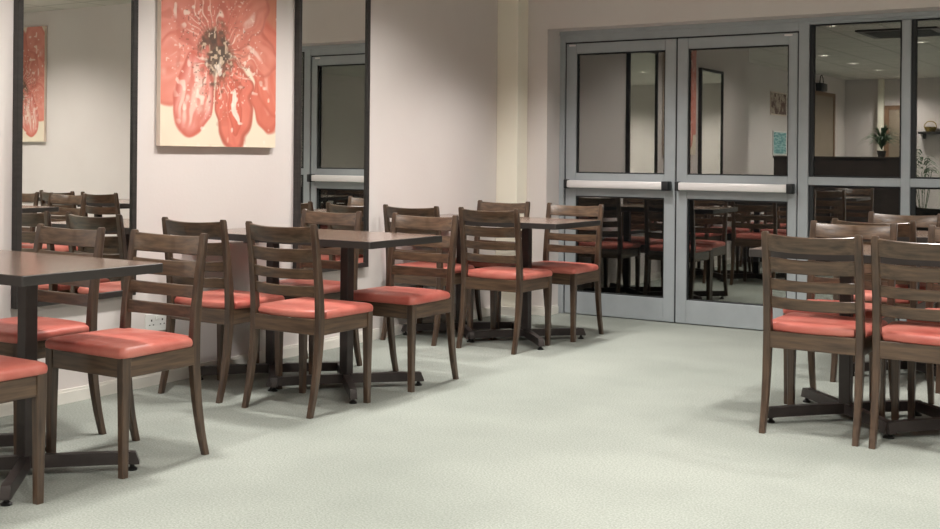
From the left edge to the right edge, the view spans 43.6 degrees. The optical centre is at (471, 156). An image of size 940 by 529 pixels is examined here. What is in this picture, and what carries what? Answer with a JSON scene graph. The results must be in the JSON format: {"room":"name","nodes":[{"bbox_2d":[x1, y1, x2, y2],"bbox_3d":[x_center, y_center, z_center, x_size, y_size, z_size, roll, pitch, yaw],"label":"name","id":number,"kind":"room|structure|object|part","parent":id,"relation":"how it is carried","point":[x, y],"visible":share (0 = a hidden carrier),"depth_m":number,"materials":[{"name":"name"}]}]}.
{"room":"eatery","nodes":[
{"label":"eatery","id":0,"kind":"room"},
{"bbox_2d":[0,0,497,389],"bbox_3d":[-1.581,-0.139,7.058,1.313,2.550,5.572,1,0,33],"label":"wall","id":1,"kind":"structure","parent":0,"point":[433,63],"depth_m":7.05,"materials":[{"name":"white paint"}]},
{"bbox_2d":[11,0,138,308],"bbox_3d":[-1.822,-0.143,5.433,0.036,1.626,0.675,1,0,33],"label":"wall mirror","id":2,"kind":"object","parent":1,"relation":"attached to","point":[75,62],"visible":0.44,"depth_m":5.42,"materials":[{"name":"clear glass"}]},
{"bbox_2d":[145,314,165,330],"bbox_3d":[-1.573,0.825,5.856,0.012,0.090,0.144,1,0,33],"label":"wall socket","id":3,"kind":"object","parent":1,"relation":"attached to","point":[155,322],"visible":0.86,"depth_m":5.85,"materials":[{"name":"white plastic"}]},
{"bbox_2d":[156,0,276,147],"bbox_3d":[-1.330,-0.622,6.194,0.029,1.140,0.842,1,0,33],"label":"flower painting","id":4,"kind":"object","parent":1,"relation":"attached to","point":[216,59],"visible":1,"depth_m":6.16,"materials":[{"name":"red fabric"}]},
{"bbox_2d":[0,307,489,416],"bbox_3d":[-1.186,1.107,6.460,0.016,0.064,5.004,1,0,33],"label":"baseboard","id":5,"kind":"structure","parent":1,"relation":"attached to","point":[74,394],"depth_m":5.95,"materials":[{"name":"white paint"}]},
{"bbox_2d":[293,0,370,271],"bbox_3d":[-0.826,-0.169,6.986,0.036,1.696,0.665,1,0,33],"label":"wall mirror","id":6,"kind":"object","parent":1,"relation":"attached to","point":[333,37],"visible":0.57,"depth_m":6.97,"materials":[{"name":"clear glass"}]},
{"bbox_2d":[0,313,939,528],"bbox_3d":[-0.024,1.175,1.275,10.200,0.050,13.332,1,0,33],"label":"floor","id":7,"kind":"structure","parent":0,"point":[638,423],"depth_m":4.63,"materials":[{"name":"carpet"}]},
{"bbox_2d":[0,355,47,504],"bbox_3d":[-1.694,0.711,3.792,0.442,0.848,0.457,1,0,33],"label":"dining chair","id":8,"kind":"object","parent":7,"relation":"on","point":[20,378],"visible":1,"depth_m":3.83,"materials":[{"name":"brown wood"}]},
{"bbox_3d":[-1.679,0.746,3.816,0.416,0.070,0.369,1,0,33],"label":"seat frame","id":9,"kind":"part","parent":8,"relation":"part of","materials":[{"name":"brown wood"}]},
{"bbox_3d":[-1.674,0.688,3.822,0.442,0.046,0.386,1,0,33],"label":"seat","id":10,"kind":"part","parent":8,"relation":"part of","materials":[{"name":"red leather"}]},
{"bbox_3d":[-1.422,0.924,3.854,0.037,0.426,0.037,1,0,33],"label":"leg","id":11,"kind":"part","parent":8,"relation":"part of","materials":[{"name":"brown wood"}]},
{"bbox_2d":[0,224,106,454],"bbox_3d":[-1.783,0.710,4.749,0.442,0.848,0.457,1,0,33],"label":"dining chair","id":12,"kind":"object","parent":7,"relation":"on","point":[47,327],"visible":0.55,"depth_m":4.78,"materials":[{"name":"brown wood"}]},
{"bbox_3d":[-1.727,0.922,4.475,0.037,0.426,0.037,1,0,33],"label":"leg","id":13,"kind":"part","parent":12,"relation":"part of","materials":[{"name":"brown wood"}]},
{"bbox_3d":[-1.798,0.745,4.726,0.416,0.070,0.369,1,0,33],"label":"seat frame","id":14,"kind":"part","parent":12,"relation":"part of","materials":[{"name":"brown wood"}]},
{"bbox_3d":[-1.853,0.710,4.995,0.032,0.848,0.093,1,0,33],"label":"leg","id":15,"kind":"part","parent":12,"relation":"part of","materials":[{"name":"brown wood"}]},
{"bbox_3d":[-1.802,0.687,4.719,0.442,0.046,0.386,1,0,33],"label":"seat","id":16,"kind":"part","parent":12,"relation":"part of","materials":[{"name":"red leather"}]},
{"bbox_3d":[-1.673,0.335,4.915,0.361,0.076,0.063,1,0,33],"label":"rail","id":17,"kind":"part","parent":12,"relation":"part of","materials":[{"name":"brown wood"}]},
{"bbox_3d":[-1.530,0.713,4.787,0.032,0.848,0.093,1,0,33],"label":"leg","id":18,"kind":"part","parent":12,"relation":"part of","materials":[{"name":"brown wood"}]},
{"bbox_2d":[0,250,162,506],"bbox_3d":[-1.764,0.756,4.303,1.160,0.757,0.595,1,0,33],"label":"dining table","id":19,"kind":"object","parent":7,"relation":"on","point":[24,270],"visible":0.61,"depth_m":4.17,"materials":[{"name":"brown wood"}]},
{"bbox_2d":[45,229,208,478],"bbox_3d":[-1.291,0.715,4.438,0.442,0.848,0.457,1,0,33],"label":"dining chair","id":20,"kind":"object","parent":7,"relation":"on","point":[123,353],"visible":0.97,"depth_m":4.40,"materials":[{"name":"brown wood"}]},
{"bbox_3d":[-1.566,0.923,4.376,0.037,0.426,0.037,1,0,33],"label":"leg","id":21,"kind":"part","parent":20,"relation":"part of","materials":[{"name":"brown wood"}]},
{"bbox_3d":[-1.310,0.691,4.407,0.442,0.046,0.386,1,0,33],"label":"seat","id":22,"kind":"part","parent":20,"relation":"part of","materials":[{"name":"red leather"}]},
{"bbox_3d":[-1.307,0.749,4.414,0.416,0.070,0.369,1,0,33],"label":"seat frame","id":23,"kind":"part","parent":20,"relation":"part of","materials":[{"name":"brown wood"}]},
{"bbox_3d":[-1.236,0.926,4.163,0.037,0.426,0.037,1,0,33],"label":"leg","id":24,"kind":"part","parent":20,"relation":"part of","materials":[{"name":"brown wood"}]},
{"bbox_3d":[-1.362,0.714,4.684,0.032,0.848,0.093,1,0,33],"label":"leg","id":25,"kind":"part","parent":20,"relation":"part of","materials":[{"name":"brown wood"}]},
{"bbox_3d":[-1.182,0.340,4.603,0.361,0.076,0.063,1,0,33],"label":"rail","id":26,"kind":"part","parent":20,"relation":"part of","materials":[{"name":"brown wood"}]},
{"bbox_3d":[-1.038,0.717,4.476,0.032,0.848,0.093,1,0,33],"label":"leg","id":27,"kind":"part","parent":20,"relation":"part of","materials":[{"name":"brown wood"}]},
{"bbox_2d":[158,217,284,402],"bbox_3d":[-1.221,0.715,5.713,0.442,0.848,0.457,1,0,33],"label":"dining chair","id":28,"kind":"object","parent":7,"relation":"on","point":[227,307],"visible":0.68,"depth_m":5.53,"materials":[{"name":"brown wood"}]},
{"bbox_3d":[-1.474,0.713,5.675,0.032,0.848,0.093,1,0,33],"label":"leg","id":29,"kind":"part","parent":28,"relation":"part of","materials":[{"name":"brown wood"}]},
{"bbox_3d":[-1.324,0.338,5.548,0.361,0.076,0.063,1,0,33],"label":"rail","id":30,"kind":"part","parent":28,"relation":"part of","materials":[{"name":"brown wood"}]},
{"bbox_3d":[-1.206,0.750,5.737,0.416,0.070,0.369,1,0,33],"label":"seat frame","id":31,"kind":"part","parent":28,"relation":"part of","materials":[{"name":"brown wood"}]},
{"bbox_3d":[-1.280,0.926,5.987,0.037,0.426,0.037,1,0,33],"label":"leg","id":32,"kind":"part","parent":28,"relation":"part of","materials":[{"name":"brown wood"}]},
{"bbox_3d":[-1.150,0.716,5.467,0.032,0.848,0.093,1,0,33],"label":"leg","id":33,"kind":"part","parent":28,"relation":"part of","materials":[{"name":"brown wood"}]},
{"bbox_3d":[-1.202,0.692,5.743,0.442,0.046,0.386,1,0,33],"label":"seat","id":34,"kind":"part","parent":28,"relation":"part of","materials":[{"name":"red leather"}]},
{"bbox_3d":[-0.950,0.929,5.775,0.037,0.426,0.037,1,0,33],"label":"leg","id":35,"kind":"part","parent":28,"relation":"part of","materials":[{"name":"brown wood"}]},
{"bbox_2d":[241,221,372,418],"bbox_3d":[-0.759,0.720,5.411,0.442,0.848,0.457,1,0,33],"label":"dining chair","id":36,"kind":"object","parent":7,"relation":"on","point":[305,315],"visible":1,"depth_m":5.28,"materials":[{"name":"brown wood"}]},
{"bbox_3d":[-1.012,0.717,5.373,0.032,0.848,0.093,1,0,33],"label":"leg","id":37,"kind":"part","parent":36,"relation":"part of","materials":[{"name":"brown wood"}]},
{"bbox_3d":[-0.862,0.343,5.245,0.361,0.076,0.063,1,0,33],"label":"rail","id":38,"kind":"part","parent":36,"relation":"part of","materials":[{"name":"brown wood"}]},
{"bbox_3d":[-0.819,0.930,5.685,0.037,0.426,0.037,1,0,33],"label":"leg","id":39,"kind":"part","parent":36,"relation":"part of","materials":[{"name":"brown wood"}]},
{"bbox_3d":[-0.744,0.754,5.435,0.416,0.070,0.369,1,0,33],"label":"seat frame","id":40,"kind":"part","parent":36,"relation":"part of","materials":[{"name":"brown wood"}]},
{"bbox_3d":[-0.740,0.696,5.441,0.442,0.046,0.386,1,0,33],"label":"seat","id":41,"kind":"part","parent":36,"relation":"part of","materials":[{"name":"red leather"}]},
{"bbox_3d":[-0.688,0.720,5.165,0.032,0.848,0.093,1,0,33],"label":"leg","id":42,"kind":"part","parent":36,"relation":"part of","materials":[{"name":"brown wood"}]},
{"bbox_3d":[-0.488,0.933,5.473,0.037,0.426,0.037,1,0,33],"label":"leg","id":43,"kind":"part","parent":36,"relation":"part of","materials":[{"name":"brown wood"}]},
{"bbox_2d":[256,209,361,373],"bbox_3d":[-0.883,0.718,6.364,0.442,0.848,0.457,1,0,33],"label":"dining chair","id":44,"kind":"object","parent":7,"relation":"on","point":[331,288],"visible":0.39,"depth_m":6.41,"materials":[{"name":"brown wood"}]},
{"bbox_3d":[-1.158,0.927,6.302,0.037,0.426,0.037,1,0,33],"label":"leg","id":45,"kind":"part","parent":44,"relation":"part of","materials":[{"name":"brown wood"}]},
{"bbox_3d":[-0.902,0.695,6.334,0.442,0.046,0.386,1,0,33],"label":"seat","id":46,"kind":"part","parent":44,"relation":"part of","materials":[{"name":"red leather"}]},
{"bbox_3d":[-0.954,0.718,6.610,0.032,0.848,0.093,1,0,33],"label":"leg","id":47,"kind":"part","parent":44,"relation":"part of","materials":[{"name":"brown wood"}]},
{"bbox_3d":[-0.827,0.930,6.090,0.037,0.426,0.037,1,0,33],"label":"leg","id":48,"kind":"part","parent":44,"relation":"part of","materials":[{"name":"brown wood"}]},
{"bbox_3d":[-0.899,0.753,6.340,0.416,0.070,0.369,1,0,33],"label":"seat frame","id":49,"kind":"part","parent":44,"relation":"part of","materials":[{"name":"brown wood"}]},
{"bbox_3d":[-0.773,0.343,6.530,0.361,0.076,0.063,1,0,33],"label":"rail","id":50,"kind":"part","parent":44,"relation":"part of","materials":[{"name":"brown wood"}]},
{"bbox_3d":[-0.630,0.721,6.402,0.032,0.848,0.093,1,0,33],"label":"leg","id":51,"kind":"part","parent":44,"relation":"part of","materials":[{"name":"brown wood"}]},
{"bbox_2d":[200,226,441,403],"bbox_3d":[-0.797,0.764,5.925,1.160,0.757,0.595,1,0,33],"label":"dining table","id":52,"kind":"object","parent":7,"relation":"on","point":[347,240],"visible":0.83,"depth_m":5.79,"materials":[{"name":"brown wood"}]},
{"bbox_2d":[354,213,458,391],"bbox_3d":[-0.351,0.723,6.008,0.442,0.848,0.457,1,0,33],"label":"dining chair","id":53,"kind":"object","parent":7,"relation":"on","point":[389,301],"visible":0.87,"depth_m":6.02,"materials":[{"name":"brown wood"}]},
{"bbox_3d":[-0.422,0.723,6.254,0.032,0.848,0.093,1,0,33],"label":"leg","id":54,"kind":"part","parent":53,"relation":"part of","materials":[{"name":"brown wood"}]},
{"bbox_3d":[-0.370,0.700,5.978,0.442,0.046,0.386,1,0,33],"label":"seat","id":55,"kind":"part","parent":53,"relation":"part of","materials":[{"name":"red leather"}]},
{"bbox_3d":[-0.367,0.758,5.984,0.416,0.070,0.369,1,0,33],"label":"seat frame","id":56,"kind":"part","parent":53,"relation":"part of","materials":[{"name":"brown wood"}]},
{"bbox_3d":[-0.296,0.934,5.733,0.037,0.426,0.037,1,0,33],"label":"leg","id":57,"kind":"part","parent":53,"relation":"part of","materials":[{"name":"brown wood"}]},
{"bbox_3d":[-0.242,0.348,6.173,0.361,0.076,0.063,1,0,33],"label":"rail","id":58,"kind":"part","parent":53,"relation":"part of","materials":[{"name":"brown wood"}]},
{"bbox_3d":[-0.098,0.725,6.046,0.032,0.848,0.093,1,0,33],"label":"leg","id":59,"kind":"part","parent":53,"relation":"part of","materials":[{"name":"brown wood"}]},
{"bbox_2d":[380,204,474,345],"bbox_3d":[-0.282,0.724,7.406,0.442,0.848,0.457,1,0,33],"label":"dining chair","id":60,"kind":"object","parent":7,"relation":"on","point":[420,281],"visible":0.44,"depth_m":7.28,"materials":[{"name":"brown wood"}]},
{"bbox_3d":[-0.535,0.722,7.368,0.032,0.848,0.093,1,0,33],"label":"leg","id":61,"kind":"part","parent":60,"relation":"part of","materials":[{"name":"brown wood"}]},
{"bbox_3d":[-0.385,0.347,7.241,0.361,0.076,0.063,1,0,33],"label":"rail","id":62,"kind":"part","parent":60,"relation":"part of","materials":[{"name":"brown wood"}]},
{"bbox_3d":[-0.341,0.934,7.680,0.037,0.426,0.037,1,0,33],"label":"leg","id":63,"kind":"part","parent":60,"relation":"part of","materials":[{"name":"brown wood"}]},
{"bbox_3d":[-0.267,0.759,7.430,0.416,0.070,0.369,1,0,33],"label":"seat frame","id":64,"kind":"part","parent":60,"relation":"part of","materials":[{"name":"brown wood"}]},
{"bbox_3d":[-0.263,0.701,7.436,0.442,0.046,0.386,1,0,33],"label":"seat","id":65,"kind":"part","parent":60,"relation":"part of","materials":[{"name":"pink plastic"}]},
{"bbox_3d":[-0.211,0.724,7.160,0.032,0.848,0.093,1,0,33],"label":"leg","id":66,"kind":"part","parent":60,"relation":"part of","materials":[{"name":"brown wood"}]},
{"bbox_3d":[-0.011,0.937,7.468,0.037,0.426,0.037,1,0,33],"label":"leg","id":67,"kind":"part","parent":60,"relation":"part of","materials":[{"name":"brown wood"}]},
{"bbox_2d":[445,200,529,328],"bbox_3d":[0.115,0.727,7.975,0.442,0.848,0.457,1,0,33],"label":"dining chair","id":68,"kind":"object","parent":7,"relation":"on","point":[524,208],"visible":0.2,"depth_m":8.12,"materials":[{"name":"brown wood"}]},
{"bbox_3d":[0.044,0.727,8.221,0.032,0.848,0.093,1,0,33],"label":"leg","id":69,"kind":"part","parent":68,"relation":"part of","materials":[{"name":"brown wood"}]},
{"bbox_3d":[0.096,0.704,7.945,0.442,0.046,0.386,1,0,33],"label":"seat","id":70,"kind":"part","parent":68,"relation":"part of","materials":[{"name":"pink plastic"}]},
{"bbox_3d":[0.171,0.939,7.701,0.037,0.426,0.037,1,0,33],"label":"leg","id":71,"kind":"part","parent":68,"relation":"part of","materials":[{"name":"brown wood"}]},
{"bbox_3d":[0.225,0.352,8.141,0.361,0.076,0.063,1,0,33],"label":"rail","id":72,"kind":"part","parent":68,"relation":"part of","materials":[{"name":"brown wood"}]},
{"bbox_3d":[0.368,0.730,8.013,0.032,0.848,0.093,1,0,33],"label":"leg","id":73,"kind":"part","parent":68,"relation":"part of","materials":[{"name":"brown wood"}]},
{"bbox_2d":[401,214,600,349],"bbox_3d":[0.166,0.773,7.494,1.160,0.757,0.595,1,0,33],"label":"dining table","id":74,"kind":"object","parent":7,"relation":"on","point":[506,328],"visible":0.68,"depth_m":7.36,"materials":[{"name":"brown metal"}]},
{"bbox_2d":[456,207,551,354],"bbox_3d":[0.194,0.728,7.122,0.442,0.848,0.457,1,0,33],"label":"dining chair","id":75,"kind":"object","parent":7,"relation":"on","point":[518,279],"visible":1,"depth_m":6.99,"materials":[{"name":"brown wood"}]},
{"bbox_3d":[-0.059,0.726,7.084,0.032,0.848,0.093,1,0,33],"label":"leg","id":76,"kind":"part","parent":75,"relation":"part of","materials":[{"name":"brown wood"}]},
{"bbox_3d":[0.091,0.351,6.957,0.361,0.076,0.063,1,0,33],"label":"rail","id":77,"kind":"part","parent":75,"relation":"part of","materials":[{"name":"brown wood"}]},
{"bbox_3d":[0.135,0.938,7.396,0.037,0.426,0.037,1,0,33],"label":"leg","id":78,"kind":"part","parent":75,"relation":"part of","materials":[{"name":"brown wood"}]},
{"bbox_3d":[0.209,0.763,7.146,0.416,0.070,0.369,1,0,33],"label":"seat frame","id":79,"kind":"part","parent":75,"relation":"part of","materials":[{"name":"brown wood"}]},
{"bbox_3d":[0.213,0.705,7.152,0.442,0.046,0.386,1,0,33],"label":"seat","id":80,"kind":"part","parent":75,"relation":"part of","materials":[{"name":"red leather"}]},
{"bbox_3d":[0.265,0.729,6.876,0.032,0.848,0.093,1,0,33],"label":"leg","id":81,"kind":"part","parent":75,"relation":"part of","materials":[{"name":"brown wood"}]},
{"bbox_3d":[0.465,0.941,7.184,0.037,0.426,0.037,1,0,33],"label":"leg","id":82,"kind":"part","parent":75,"relation":"part of","materials":[{"name":"brown wood"}]},
{"bbox_2d":[519,203,603,341],"bbox_3d":[0.577,0.731,7.603,0.442,0.848,0.457,1,0,33],"label":"dining chair","id":83,"kind":"object","parent":7,"relation":"on","point":[573,274],"visible":0.75,"depth_m":7.62,"materials":[{"name":"brown wood"}]},
{"bbox_3d":[0.506,0.731,7.849,0.032,0.848,0.093,1,0,33],"label":"leg","id":84,"kind":"part","parent":83,"relation":"part of","materials":[{"name":"brown wood"}]},
{"bbox_3d":[0.558,0.708,7.573,0.442,0.046,0.386,1,0,33],"label":"seat","id":85,"kind":"part","parent":83,"relation":"part of","materials":[{"name":"pink plastic"}]},
{"bbox_3d":[0.633,0.943,7.329,0.037,0.426,0.037,1,0,33],"label":"leg","id":86,"kind":"part","parent":83,"relation":"part of","materials":[{"name":"brown wood"}]},
{"bbox_3d":[0.687,0.356,7.768,0.361,0.076,0.063,1,0,33],"label":"rail","id":87,"kind":"part","parent":83,"relation":"part of","materials":[{"name":"brown wood"}]},
{"bbox_3d":[0.562,0.766,7.579,0.416,0.070,0.369,1,0,33],"label":"seat frame","id":88,"kind":"part","parent":83,"relation":"part of","materials":[{"name":"brown wood"}]},
{"bbox_3d":[0.830,0.734,7.641,0.032,0.848,0.093,1,0,33],"label":"leg","id":89,"kind":"part","parent":83,"relation":"part of","materials":[{"name":"brown wood"}]},
{"bbox_2d":[759,231,887,446],"bbox_3d":[1.496,0.740,5.003,0.442,0.848,0.457,1,0,33],"label":"dining chair","id":90,"kind":"object","parent":7,"relation":"on","point":[793,331],"visible":0.91,"depth_m":4.86,"materials":[{"name":"brown wood"}]},
{"bbox_3d":[1.243,0.737,4.965,0.032,0.848,0.093,1,0,33],"label":"leg","id":91,"kind":"part","parent":90,"relation":"part of","materials":[{"name":"brown wood"}]},
{"bbox_3d":[1.436,0.950,5.278,0.037,0.426,0.037,1,0,33],"label":"leg","id":92,"kind":"part","parent":90,"relation":"part of","materials":[{"name":"brown wood"}]},
{"bbox_3d":[1.393,0.363,4.838,0.361,0.076,0.063,1,0,33],"label":"rail","id":93,"kind":"part","parent":90,"relation":"part of","materials":[{"name":"brown wood"}]},
{"bbox_3d":[1.511,0.774,5.027,0.416,0.070,0.369,1,0,33],"label":"seat frame","id":94,"kind":"part","parent":90,"relation":"part of","materials":[{"name":"brown wood"}]},
{"bbox_3d":[1.515,0.717,5.034,0.442,0.046,0.386,1,0,33],"label":"seat","id":95,"kind":"part","parent":90,"relation":"part of","materials":[{"name":"red leather"}]},
{"bbox_3d":[1.567,0.740,4.758,0.032,0.848,0.093,1,0,33],"label":"leg","id":96,"kind":"part","parent":90,"relation":"part of","materials":[{"name":"brown wood"}]},
{"bbox_3d":[1.767,0.953,5.065,0.037,0.426,0.037,1,0,33],"label":"leg","id":97,"kind":"part","parent":90,"relation":"part of","materials":[{"name":"brown wood"}]},
{"bbox_2d":[783,220,897,403],"bbox_3d":[1.762,0.742,5.590,0.442,0.848,0.457,1,0,33],"label":"dining chair","id":98,"kind":"object","parent":7,"relation":"on","point":[822,230],"visible":0.31,"depth_m":5.71,"materials":[{"name":"brown wood"}]},
{"bbox_3d":[1.487,0.950,5.528,0.037,0.426,0.037,1,0,33],"label":"leg","id":99,"kind":"part","parent":98,"relation":"part of","materials":[{"name":"brown wood"}]},
{"bbox_3d":[1.691,0.741,5.836,0.032,0.848,0.093,1,0,33],"label":"leg","id":100,"kind":"part","parent":98,"relation":"part of","materials":[{"name":"brown wood"}]},
{"bbox_3d":[1.743,0.719,5.560,0.442,0.046,0.386,1,0,33],"label":"seat","id":101,"kind":"part","parent":98,"relation":"part of","materials":[{"name":"red leather"}]},
{"bbox_3d":[1.871,0.367,5.756,0.361,0.076,0.063,1,0,33],"label":"rail","id":102,"kind":"part","parent":98,"relation":"part of","materials":[{"name":"brown wood"}]},
{"bbox_3d":[1.817,0.953,5.316,0.037,0.426,0.037,1,0,33],"label":"leg","id":103,"kind":"part","parent":98,"relation":"part of","materials":[{"name":"brown wood"}]},
{"bbox_3d":[1.746,0.777,5.566,0.416,0.070,0.369,1,0,33],"label":"seat frame","id":104,"kind":"part","parent":98,"relation":"part of","materials":[{"name":"brown wood"}]},
{"bbox_3d":[2.015,0.744,5.628,0.032,0.848,0.093,1,0,33],"label":"leg","id":105,"kind":"part","parent":98,"relation":"part of","materials":[{"name":"brown wood"}]},
{"bbox_2d":[749,245,939,438],"bbox_3d":[1.860,0.788,5.094,1.160,0.757,0.595,1,0,33],"label":"dining table","id":106,"kind":"object","parent":7,"relation":"on","point":[826,404],"visible":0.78,"depth_m":5.15,"materials":[{"name":"brown wood"}]},
{"bbox_2d":[830,218,926,389],"bbox_3d":[2.146,0.745,6.154,0.442,0.848,0.457,1,0,33],"label":"dining chair","id":107,"kind":"object","parent":7,"relation":"on","point":[904,229],"visible":0.19,"depth_m":5.97,"materials":[{"name":"brown wood"}]},
{"bbox_3d":[1.893,0.743,6.116,0.032,0.848,0.093,1,0,33],"label":"leg","id":108,"kind":"part","parent":107,"relation":"part of","materials":[{"name":"brown wood"}]},
{"bbox_3d":[2.043,0.368,5.989,0.361,0.076,0.063,1,0,33],"label":"rail","id":109,"kind":"part","parent":107,"relation":"part of","materials":[{"name":"brown wood"}]},
{"bbox_3d":[2.166,0.722,6.184,0.442,0.046,0.386,1,0,33],"label":"seat","id":110,"kind":"part","parent":107,"relation":"part of","materials":[{"name":"red leather"}]},
{"bbox_3d":[2.161,0.780,6.178,0.416,0.070,0.369,1,0,33],"label":"seat frame","id":111,"kind":"part","parent":107,"relation":"part of","materials":[{"name":"brown wood"}]},
{"bbox_3d":[2.217,0.746,5.908,0.032,0.848,0.093,1,0,33],"label":"leg","id":112,"kind":"part","parent":107,"relation":"part of","materials":[{"name":"brown wood"}]},
{"bbox_2d":[853,230,935,376],"bbox_3d":[2.586,0.794,6.226,1.160,0.757,0.595,1,0,33],"label":"dining table","id":113,"kind":"object","parent":7,"relation":"on","point":[922,236],"visible":0.13,"depth_m":6.25,"materials":[{"name":"brown wood"}]},
{"bbox_2d":[867,211,939,354],"bbox_3d":[2.418,0.748,6.676,0.442,0.848,0.457,1,0,33],"label":"dining chair","id":114,"kind":"object","parent":7,"relation":"on","point":[921,221],"visible":0.16,"depth_m":6.83,"materials":[{"name":"brown wood"}]},
{"bbox_3d":[2.347,0.747,6.922,0.032,0.848,0.093,1,0,33],"label":"leg","id":115,"kind":"part","parent":114,"relation":"part of","materials":[{"name":"brown wood"}]},
{"bbox_3d":[2.528,0.373,6.841,0.361,0.076,0.063,1,0,33],"label":"rail","id":116,"kind":"part","parent":114,"relation":"part of","materials":[{"name":"brown wood"}]},
{"bbox_3d":[2.399,0.724,6.646,0.442,0.046,0.386,1,0,33],"label":"seat","id":117,"kind":"part","parent":114,"relation":"part of","materials":[{"name":"red leather"}]},
{"bbox_3d":[2.671,0.750,6.714,0.032,0.848,0.093,1,0,33],"label":"leg","id":118,"kind":"part","parent":114,"relation":"part of","materials":[{"name":"brown wood"}]},
{"bbox_2d":[868,236,939,448],"bbox_3d":[1.873,0.743,4.752,0.442,0.848,0.457,1,0,33],"label":"dining chair","id":119,"kind":"object","parent":7,"relation":"on","point":[896,341],"visible":0.99,"depth_m":4.67,"materials":[{"name":"brown wood"}]},
{"bbox_3d":[1.619,0.741,4.714,0.032,0.848,0.093,1,0,33],"label":"leg","id":120,"kind":"part","parent":119,"relation":"part of","materials":[{"name":"brown wood"}]},
{"bbox_3d":[1.813,0.953,5.026,0.037,0.426,0.037,1,0,33],"label":"leg","id":121,"kind":"part","parent":119,"relation":"part of","materials":[{"name":"brown wood"}]},
{"bbox_3d":[1.770,0.366,4.586,0.361,0.076,0.063,1,0,33],"label":"rail","id":122,"kind":"part","parent":119,"relation":"part of","materials":[{"name":"brown wood"}]},
{"bbox_3d":[1.888,0.778,4.776,0.416,0.070,0.369,1,0,33],"label":"seat frame","id":123,"kind":"part","parent":119,"relation":"part of","materials":[{"name":"brown wood"}]},
{"bbox_3d":[1.892,0.720,4.782,0.442,0.046,0.386,1,0,33],"label":"seat","id":124,"kind":"part","parent":119,"relation":"part of","materials":[{"name":"red leather"}]},
{"bbox_2d":[906,225,939,418],"bbox_3d":[2.234,0.746,5.292,0.442,0.848,0.457,1,0,33],"label":"dining chair","id":125,"kind":"object","parent":7,"relation":"on","point":[933,231],"visible":0.33,"depth_m":5.50,"materials":[{"name":"brown wood"}]},
{"bbox_3d":[1.959,0.955,5.230,0.037,0.426,0.037,1,0,33],"label":"leg","id":126,"kind":"part","parent":125,"relation":"part of","materials":[{"name":"brown wood"}]},
{"bbox_3d":[2.215,0.723,5.261,0.442,0.046,0.386,1,0,33],"label":"seat","id":127,"kind":"part","parent":125,"relation":"part of","materials":[{"name":"pink plastic"}]},
{"bbox_3d":[2.163,0.746,5.538,0.032,0.848,0.093,1,0,33],"label":"leg","id":128,"kind":"part","parent":125,"relation":"part of","materials":[{"name":"brown wood"}]},
{"bbox_3d":[2.344,0.371,5.457,0.361,0.076,0.063,1,0,33],"label":"rail","id":129,"kind":"part","parent":125,"relation":"part of","materials":[{"name":"brown wood"}]},
{"bbox_2d":[935,222,939,393],"bbox_3d":[2.584,0.749,5.879,0.442,0.848,0.457,1,0,33],"label":"dining chair","id":130,"kind":"object","parent":7,"relation":"on","point":[937,388],"visible":0.38,"depth_m":5.82,"materials":[{"name":"brown wood"}]},
{"bbox_2d":[527,0,939,306],"bbox_3d":[4.023,-0.089,6.534,8.687,2.550,0.402,1,0,33],"label":"wall","id":131,"kind":"structure","parent":0,"point":[547,19],"depth_m":8.45,"materials":[{"name":"beige paint"}]},
{"bbox_2d":[496,0,527,306],"bbox_3d":[0.293,-0.122,8.600,0.176,2.550,0.150,1,0,33],"label":"column","id":132,"kind":"structure","parent":131,"relation":"attached to","point":[512,49],"depth_m":8.54,"materials":[{"name":"beige paint"}]},
{"bbox_2d":[501,305,558,315],"bbox_3d":[3.905,1.153,6.367,8.687,0.064,0.338,1,0,33],"label":"baseboard","id":133,"kind":"structure","parent":131,"relation":"attached to","point":[535,310],"depth_m":8.53,"materials":[{"name":"white paint"}]},
{"bbox_2d":[564,39,676,321],"bbox_3d":[1.050,0.162,8.427,0.864,1.982,0.115,1,0,33],"label":"door","id":134,"kind":"structure","parent":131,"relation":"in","point":[577,184],"depth_m":8.38,"materials":[{"name":"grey metal"}]},
{"bbox_2d":[675,33,797,329],"bbox_3d":[1.779,0.169,7.959,0.846,1.982,0.115,1,0,33],"label":"door","id":135,"kind":"structure","parent":131,"relation":"in","point":[706,187],"depth_m":8.00,"materials":[{"name":"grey metal"}]},
{"bbox_2d":[558,10,939,321],"bbox_3d":[1.977,0.128,7.868,3.130,2.080,0.084,1,0,33],"label":"trim","id":136,"kind":"structure","parent":131,"relation":"attached to","point":[802,25],"depth_m":7.71,"materials":[{"name":"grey metal"}]},
{"bbox_2d":[808,20,901,320],"bbox_3d":[2.460,0.104,7.552,0.584,1.936,0.022,1,0,33],"label":"window","id":137,"kind":"structure","parent":131,"relation":"in","point":[812,27],"depth_m":7.69,"materials":[{"name":"black"}]},
{"bbox_2d":[910,18,939,215],"bbox_3d":[2.999,0.109,7.206,0.585,1.936,0.022,1,0,33],"label":"window","id":138,"kind":"structure","parent":131,"relation":"in","point":[914,21],"depth_m":7.35,"materials":[{"name":"black metal"}]},
{"label":"outside","id":139,"kind":"structure","parent":0,"visible":0},
{"bbox_2d":[578,253,934,320],"bbox_3d":[3.522,1.221,10.133,13.000,0.040,5.128,1,0,33],"label":"ground","id":140,"kind":"structure","parent":139,"point":[712,280],"depth_m":11.43,"materials":[{"name":"black carpet"}]}
]}

